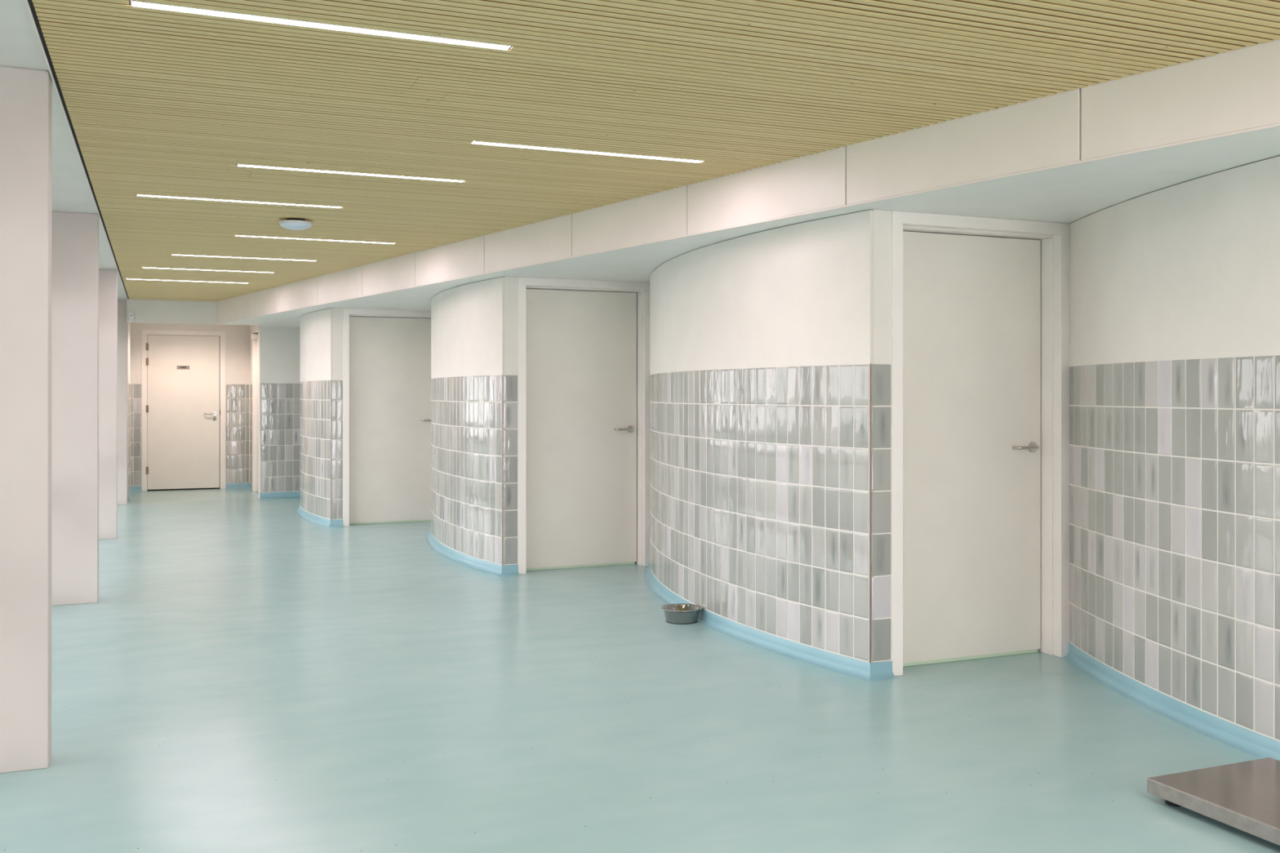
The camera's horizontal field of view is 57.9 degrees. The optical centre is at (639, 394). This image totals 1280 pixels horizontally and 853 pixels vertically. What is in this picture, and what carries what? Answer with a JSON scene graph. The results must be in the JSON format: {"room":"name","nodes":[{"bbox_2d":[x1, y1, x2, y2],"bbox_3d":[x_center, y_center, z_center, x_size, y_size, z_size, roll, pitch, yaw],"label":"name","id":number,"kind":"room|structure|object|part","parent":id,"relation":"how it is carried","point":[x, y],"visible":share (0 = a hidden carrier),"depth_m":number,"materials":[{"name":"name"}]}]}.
{"room":"veterinary clinic","nodes":[
{"label":"veterinary clinic","id":0,"kind":"room"},
{"bbox_2d":[0,66,51,773],"bbox_3d":[-2.380,0.089,4.118,0.500,2.502,0.148,0,0,-23],"label":"pillar","id":1,"kind":"structure","parent":0,"point":[25,94],"depth_m":4.12,"materials":[{"name":"paint"}]},
{"bbox_2d":[51,211,98,605],"bbox_3d":[-3.745,0.089,7.409,0.500,2.502,0.148,0,0,-23],"label":"pillar","id":2,"kind":"structure","parent":0,"point":[74,235],"depth_m":7.38,"materials":[{"name":"paint"}]},
{"bbox_2d":[98,268,117,539],"bbox_3d":[-5.119,0.089,10.721,0.500,2.502,0.148,0,0,-23],"label":"pillar","id":3,"kind":"structure","parent":0,"point":[108,278],"depth_m":10.72,"materials":[{"name":"paint"}]},
{"bbox_2d":[117,298,128,504],"bbox_3d":[-6.566,0.089,14.209,0.500,2.502,0.480,0,0,-23],"label":"pillar","id":4,"kind":"structure","parent":0,"point":[122,326],"depth_m":14.07,"materials":[{"name":"paint"}]},
{"bbox_2d":[128,322,131,493],"bbox_3d":[-6.778,0.040,15.246,0.103,2.600,1.520,0,0,-23],"label":"wall","id":5,"kind":"structure","parent":0,"point":[129,323],"depth_m":15.14,"materials":[{"name":"paint"}]},
{"bbox_2d":[128,486,134,500],"bbox_3d":[-6.712,1.305,15.279,0.050,0.074,1.510,0,0,-23],"label":"baseboard","id":6,"kind":"structure","parent":5,"relation":"attached to","point":[131,494],"depth_m":15.18,"materials":[{"name":"teal plastic"}]},
{"bbox_2d":[126,297,216,324],"bbox_3d":[-5.484,-1.067,14.311,1.577,0.386,0.100,0,0,-23],"label":"wall","id":7,"kind":"structure","parent":0,"point":[146,311],"depth_m":14.16,"materials":[{"name":"white paint"}]},
{"bbox_2d":[24,0,128,299],"bbox_3d":[-2.589,-1.165,5.297,0.007,0.031,18.770,0,0,-23],"label":"trim","id":8,"kind":"structure","parent":7,"relation":"attached to","point":[26,1],"depth_m":4.67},
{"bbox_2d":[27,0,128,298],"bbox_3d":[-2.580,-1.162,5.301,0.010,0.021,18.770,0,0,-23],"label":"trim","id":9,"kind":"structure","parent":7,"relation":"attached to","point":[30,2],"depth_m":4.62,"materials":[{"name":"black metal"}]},
{"bbox_2d":[128,311,134,321],"bbox_3d":[-6.137,-0.940,13.959,0.076,0.112,0.050,0,0,-23],"label":"detector","id":10,"kind":"object","parent":7,"relation":"attached to","point":[131,314],"visible":1,"depth_m":13.94,"materials":[{"name":"white plastic"}]},
{"bbox_2d":[130,322,249,486],"bbox_3d":[-6.319,0.040,16.323,1.777,2.600,0.123,0,0,-23],"label":"wall","id":11,"kind":"structure","parent":0,"point":[237,336],"depth_m":16.46,"materials":[{"name":"paint"}]},
{"bbox_2d":[131,485,141,491],"bbox_3d":[-6.953,1.305,15.970,0.134,0.074,0.050,0,0,-23],"label":"baseboard","id":12,"kind":"structure","parent":11,"relation":"attached to","point":[138,488],"depth_m":15.99,"materials":[{"name":"teal plastic"}]},
{"bbox_2d":[141,329,225,491],"bbox_3d":[-6.393,0.221,16.226,1.097,2.238,0.126,0,0,-23],"label":"door","id":13,"kind":"structure","parent":11,"relation":"in","point":[183,372],"depth_m":16.22,"materials":[{"name":"paint"}]},
{"bbox_3d":[-6.403,-0.377,16.216,0.165,0.050,0.003,0,0,-23],"label":"sign plate","id":14,"kind":"part","parent":13,"relation":"part of","materials":[{"name":"metal"}]},
{"bbox_2d":[225,483,249,488],"bbox_3d":[-5.728,1.305,16.478,0.326,0.074,0.050,0,0,-23],"label":"baseboard","id":15,"kind":"structure","parent":11,"relation":"attached to","point":[228,486],"depth_m":16.48,"materials":[{"name":"teal plastic"}]},
{"bbox_2d":[249,324,256,484],"bbox_3d":[-5.197,0.040,15.751,0.103,2.600,1.800,0,0,-23],"label":"wall","id":16,"kind":"structure","parent":0,"point":[251,326],"depth_m":16.31,"materials":[{"name":"paint"}]},
{"bbox_2d":[246,483,252,490],"bbox_3d":[-5.509,1.305,16.312,0.050,0.074,0.525,0,0,-23],"label":"baseboard","id":17,"kind":"structure","parent":16,"relation":"attached to","point":[250,488],"depth_m":16.28,"materials":[{"name":"teal plastic"}]},
{"bbox_2d":[250,324,259,497],"bbox_3d":[-5.122,0.209,15.517,0.115,2.262,1.145,0,0,-23],"label":"door","id":18,"kind":"structure","parent":16,"relation":"in","point":[255,336],"depth_m":15.96,"materials":[{"name":"paint"}]},
{"bbox_2d":[259,326,299,493],"bbox_3d":[-4.420,0.233,15.162,1.082,2.214,0.123,0,0,-23],"label":"wall","id":19,"kind":"structure","parent":0,"point":[279,347],"depth_m":14.99,"materials":[{"name":"grey tile"}]},
{"bbox_2d":[259,382,260,493],"bbox_3d":[-4.896,0.561,14.901,0.010,1.413,0.008,0,0,-23],"label":"trim","id":20,"kind":"structure","parent":19,"relation":"attached to","point":[260,383],"depth_m":14.90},
{"bbox_2d":[259,491,299,498],"bbox_3d":[-4.503,1.305,15.037,0.832,0.074,0.050,0,0,-23],"label":"baseboard","id":21,"kind":"structure","parent":19,"relation":"attached to","point":[295,494],"depth_m":14.98,"materials":[{"name":"teal plastic"}]},
{"bbox_2d":[299,307,342,519],"bbox_3d":[-3.721,0.233,13.422,0.432,2.214,3.634,0,0,-16],"label":"wall","id":22,"kind":"structure","parent":0,"point":[321,331],"depth_m":11.94,"materials":[{"name":"tile"}]},
{"bbox_2d":[295,505,330,527],"bbox_3d":[-3.793,1.305,13.361,0.358,0.074,3.708,0,0,-16],"label":"baseboard","id":23,"kind":"structure","parent":22,"relation":"attached to","point":[308,517],"depth_m":12.19,"materials":[{"name":"teal plastic"}]},
{"bbox_2d":[330,380,331,519],"bbox_3d":[-3.127,0.561,11.704,0.007,1.412,0.007,0,0,-23],"label":"trim","id":24,"kind":"structure","parent":22,"relation":"attached to","point":[331,380],"depth_m":11.70,"materials":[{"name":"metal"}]},
{"bbox_2d":[328,519,343,527],"bbox_3d":[-3.080,1.305,11.684,0.170,0.074,0.071,0,0,-23],"label":"baseboard","id":25,"kind":"structure","parent":22,"relation":"attached to","point":[337,522],"depth_m":11.71,"materials":[{"name":"teal plastic"}]},
{"bbox_2d":[342,308,431,526],"bbox_3d":[-2.549,0.233,12.039,1.082,2.214,0.192,0,0,-23],"label":"door","id":26,"kind":"structure","parent":22,"relation":"in","point":[387,357],"depth_m":12.03,"materials":[{"name":"paint"}]},
{"bbox_2d":[431,276,518,565],"bbox_3d":[-1.618,0.233,10.343,0.450,2.214,3.715,0,0,-16],"label":"wall","id":27,"kind":"structure","parent":0,"point":[474,326],"depth_m":8.97,"materials":[{"name":"tile"}]},
{"bbox_2d":[426,529,502,576],"bbox_3d":[-1.692,1.305,10.292,0.375,0.074,3.808,0,0,-16],"label":"baseboard","id":28,"kind":"structure","parent":27,"relation":"attached to","point":[470,562],"depth_m":9.18,"materials":[{"name":"teal plastic"}]},
{"bbox_2d":[502,374,502,564],"bbox_3d":[-1.020,0.561,8.583,0.007,1.412,0.007,0,0,-23],"label":"trim","id":29,"kind":"structure","parent":27,"relation":"attached to","point":[502,375],"depth_m":8.58,"materials":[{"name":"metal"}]},
{"bbox_2d":[500,564,519,576],"bbox_3d":[-0.973,1.305,8.563,0.170,0.074,0.071,0,0,-23],"label":"baseboard","id":30,"kind":"structure","parent":27,"relation":"attached to","point":[507,570],"depth_m":8.59,"materials":[{"name":"teal plastic"}]},
{"bbox_2d":[518,277,649,573],"bbox_3d":[-0.442,0.233,8.918,1.082,2.214,0.192,0,0,-23],"label":"door","id":31,"kind":"structure","parent":27,"relation":"in","point":[584,345],"depth_m":8.95,"materials":[{"name":"paint"}]},
{"bbox_3d":[-0.126,0.273,9.053,0.151,0.018,0.054,0,0,-23],"label":"lever","id":32,"kind":"part","parent":31,"relation":"part of","materials":[{"name":"silver metal"}]},
{"bbox_3d":[-0.075,0.273,9.104,0.055,0.055,0.010,0,0,-23],"label":"handle","id":33,"kind":"part","parent":31,"relation":"part of","materials":[{"name":"silver metal"}]},
{"bbox_2d":[0,488,1279,852],"bbox_3d":[-0.669,1.400,7.680,6.750,0.120,21.700,0,0,-23],"label":"floor","id":34,"kind":"structure","parent":0,"point":[246,673],"depth_m":4.61,"materials":[{"name":"teal plastic"}]},
{"bbox_2d":[661,603,702,624],"bbox_3d":[0.246,1.298,6.831,0.245,0.084,0.245,0,0,-23],"label":"steel bowl","id":35,"kind":"object","parent":34,"relation":"on","point":[677,613],"visible":1,"depth_m":6.76,"materials":[{"name":"grey metal"}]},
{"bbox_2d":[1146,757,1279,845],"bbox_3d":[2.123,1.303,3.468,0.563,0.074,0.990,0,0,-23],"label":"scale","id":36,"kind":"object","parent":34,"relation":"on","point":[1244,796],"visible":1,"depth_m":3.69,"materials":[{"name":"metal"}]},
{"bbox_2d":[0,0,1279,301],"bbox_3d":[-0.604,-1.170,6.175,5.716,0.039,18.870,0,0,-23],"label":"ceiling","id":37,"kind":"structure","parent":0,"point":[158,102],"depth_m":4.46,"materials":[{"name":"brown wood"}]},
{"bbox_2d":[125,278,245,283],"bbox_3d":[-4.584,-1.161,11.744,1.159,0.022,0.050,0,0,-23],"label":"recessed light","id":38,"kind":"object","parent":37,"relation":"in","point":[126,278],"visible":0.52,"depth_m":11.76,"materials":[{"name":"paint"}]},
{"bbox_2d":[142,266,274,272],"bbox_3d":[-3.984,-1.161,10.707,1.149,0.022,0.050,0,0,-23],"label":"recessed light","id":39,"kind":"object","parent":37,"relation":"in","point":[142,267],"visible":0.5,"depth_m":10.68,"materials":[{"name":"paint"}]},
{"bbox_2d":[136,194,342,208],"bbox_3d":[-2.371,-1.161,6.898,1.162,0.022,0.050,0,0,-23],"label":"recessed light","id":40,"kind":"object","parent":37,"relation":"in","point":[144,195],"visible":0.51,"depth_m":6.89,"materials":[{"name":"paint"}]},
{"bbox_2d":[171,253,315,261],"bbox_3d":[-3.322,-1.161,9.743,1.160,0.022,0.050,0,0,-23],"label":"recessed light","id":41,"kind":"object","parent":37,"relation":"in","point":[171,254],"visible":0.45,"depth_m":9.73,"materials":[{"name":"paint"}]},
{"bbox_2d":[279,217,312,230],"bbox_3d":[-2.265,-1.117,7.613,0.210,0.065,0.210,0,0,-23],"label":"dome","id":42,"kind":"object","parent":37,"relation":"attached to","point":[294,224],"visible":1,"depth_m":7.55,"materials":[{"name":"white plastic"}]},
{"bbox_2d":[235,235,395,244],"bbox_3d":[-2.399,-1.161,8.601,1.158,0.022,0.050,0,0,-23],"label":"recessed light","id":43,"kind":"object","parent":37,"relation":"in","point":[235,235],"visible":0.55,"depth_m":8.60,"materials":[{"name":"paint"}]},
{"bbox_2d":[128,0,512,50],"bbox_3d":[-0.965,-1.161,3.623,1.160,0.022,0.050,0,0,-23],"label":"recessed light","id":44,"kind":"object","parent":37,"relation":"in","point":[134,3],"visible":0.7,"depth_m":3.60,"materials":[{"name":"paint"}]},
{"bbox_2d":[236,164,464,182],"bbox_3d":[-1.486,-1.161,6.027,1.162,0.022,0.050,0,0,-23],"label":"recessed light","id":45,"kind":"object","parent":37,"relation":"in","point":[237,165],"visible":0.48,"depth_m":6.02,"materials":[{"name":"paint"}]},
{"bbox_2d":[471,140,702,162],"bbox_3d":[-0.230,-1.161,5.500,1.164,0.022,0.050,0,0,-23],"label":"recessed light","id":46,"kind":"object","parent":37,"relation":"in","point":[473,141],"visible":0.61,"depth_m":5.48,"materials":[{"name":"paint"}]},
{"bbox_2d":[219,126,1279,327],"bbox_3d":[0.608,-0.882,6.824,5.047,0.016,19.139,0,0,-23],"label":"soffit","id":47,"kind":"structure","parent":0,"point":[1068,194],"depth_m":5.28,"materials":[{"name":"paint"}]},
{"bbox_2d":[649,209,891,662],"bbox_3d":[0.489,0.233,7.222,0.450,2.214,3.715,0,0,-16],"label":"wall","id":48,"kind":"structure","parent":0,"point":[763,345],"depth_m":6.05,"materials":[{"name":"tile"}]},
{"bbox_2d":[644,561,870,682],"bbox_3d":[0.415,1.305,7.171,0.375,0.074,3.808,0,0,-16],"label":"baseboard","id":49,"kind":"structure","parent":48,"relation":"attached to","point":[860,669],"depth_m":6.09,"materials":[{"name":"teal plastic"}]},
{"bbox_2d":[869,364,871,662],"bbox_3d":[1.087,0.561,5.462,0.007,1.412,0.007,0,0,-23],"label":"trim","id":50,"kind":"structure","parent":48,"relation":"attached to","point":[869,364],"depth_m":5.46,"materials":[{"name":"metal"}]},
{"bbox_2d":[870,661,897,682],"bbox_3d":[1.133,1.305,5.442,0.170,0.074,0.071,0,0,-23],"label":"baseboard","id":51,"kind":"structure","parent":48,"relation":"attached to","point":[879,671],"depth_m":5.47,"materials":[{"name":"teal plastic"}]},
{"bbox_2d":[891,210,1069,675],"bbox_3d":[1.664,0.233,5.797,1.082,2.214,0.192,0,0,-23],"label":"door","id":52,"kind":"structure","parent":48,"relation":"in","point":[980,305],"depth_m":5.85,"materials":[{"name":"paint"}]},
{"bbox_3d":[1.981,0.273,5.932,0.151,0.018,0.054,0,0,-23],"label":"lever","id":53,"kind":"part","parent":52,"relation":"part of","materials":[{"name":"silver metal"}]},
{"bbox_3d":[2.031,0.273,5.983,0.055,0.055,0.010,0,0,-23],"label":"handle","id":54,"kind":"part","parent":52,"relation":"part of","materials":[{"name":"silver metal"}]},
{"bbox_2d":[1069,155,1279,742],"bbox_3d":[2.596,0.233,4.101,0.450,2.214,3.716,0,0,-16],"label":"wall","id":55,"kind":"structure","parent":0,"point":[1175,290],"depth_m":4.79,"materials":[{"name":"tile"}]},
{"bbox_2d":[215,123,1279,324],"bbox_3d":[0.205,-0.875,6.456,0.014,0.008,19.202,0,0,-35],"label":"trim","id":56,"kind":"structure","parent":55,"relation":"attached to","point":[1276,125],"depth_m":5.13,"materials":[{"name":"white paint"}]},
{"bbox_2d":[1062,642,1279,760],"bbox_3d":[2.522,1.305,4.050,0.375,0.074,3.808,0,0,-16],"label":"baseboard","id":57,"kind":"structure","parent":55,"relation":"attached to","point":[1251,743],"depth_m":4.78,"materials":[{"name":"teal plastic"}]},
{"bbox_3d":[0.223,-1.049,6.464,4.047,0.342,18.770,0,0,-23],"label":"wall","id":58,"kind":"structure","parent":0,"visible":0},
{"bbox_2d":[216,294,244,323],"bbox_3d":[-4.897,-1.050,13.841,0.018,0.340,1.248,0,0,-35],"label":"trim","id":59,"kind":"structure","parent":58,"relation":"attached to","point":[230,308],"depth_m":13.81,"materials":[{"name":"white paint"}]},
{"bbox_2d":[244,286,278,318],"bbox_3d":[-4.192,-1.050,12.822,0.018,0.340,1.225,0,0,-35],"label":"trim","id":60,"kind":"structure","parent":58,"relation":"attached to","point":[265,301],"depth_m":12.79,"materials":[{"name":"white paint"}]},
{"bbox_2d":[278,276,317,311],"bbox_3d":[-3.491,-1.050,11.809,0.018,0.340,1.235,0,0,-35],"label":"trim","id":61,"kind":"structure","parent":58,"relation":"attached to","point":[303,293],"depth_m":11.77,"materials":[{"name":"white paint"}]},
{"bbox_2d":[317,265,362,304],"bbox_3d":[-2.808,-1.050,10.820,0.018,0.340,1.160,0,0,-35],"label":"trim","id":62,"kind":"structure","parent":58,"relation":"attached to","point":[344,284],"depth_m":10.77,"materials":[{"name":"white paint"}]},
{"bbox_2d":[362,252,414,295],"bbox_3d":[-2.147,-1.050,9.865,0.018,0.340,1.150,0,0,-35],"label":"trim","id":63,"kind":"structure","parent":58,"relation":"attached to","point":[396,273],"depth_m":9.83,"materials":[{"name":"white paint"}]},
{"bbox_2d":[414,235,484,285],"bbox_3d":[-1.469,-1.050,8.884,0.018,0.340,1.225,0,0,-35],"label":"trim","id":64,"kind":"structure","parent":58,"relation":"attached to","point":[464,258],"depth_m":8.83,"materials":[{"name":"white paint"}]},
{"bbox_2d":[484,213,572,272],"bbox_3d":[-0.774,-1.050,7.878,0.018,0.340,1.208,0,0,-35],"label":"trim","id":65,"kind":"structure","parent":58,"relation":"attached to","point":[551,239],"depth_m":7.83,"materials":[{"name":"white paint"}]},
{"bbox_2d":[572,185,687,256],"bbox_3d":[-0.081,-1.050,6.877,0.018,0.340,1.216,0,0,-35],"label":"trim","id":66,"kind":"structure","parent":58,"relation":"attached to","point":[660,215],"depth_m":6.82,"materials":[{"name":"white paint"}]},
{"bbox_2d":[687,146,846,234],"bbox_3d":[0.615,-1.050,5.871,0.018,0.340,1.216,0,0,-35],"label":"bulkhead panel","id":67,"kind":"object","parent":58,"relation":"attached to","point":[815,181],"depth_m":5.79,"materials":[{"name":"white paint"}]},
{"bbox_2d":[846,87,1081,204],"bbox_3d":[1.313,-1.050,4.862,0.018,0.340,1.227,0,0,-35],"label":"bulkhead panel","id":68,"kind":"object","parent":58,"relation":"attached to","point":[1046,131],"depth_m":4.78,"materials":[{"name":"white paint"}]},
{"bbox_2d":[1081,39,1279,159],"bbox_3d":[2.011,-1.050,3.852,0.018,0.340,1.216,0,0,-35],"label":"bulkhead panel","id":69,"kind":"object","parent":58,"relation":"attached to","point":[1232,91],"depth_m":4.02,"materials":[{"name":"white paint"}]}
]}

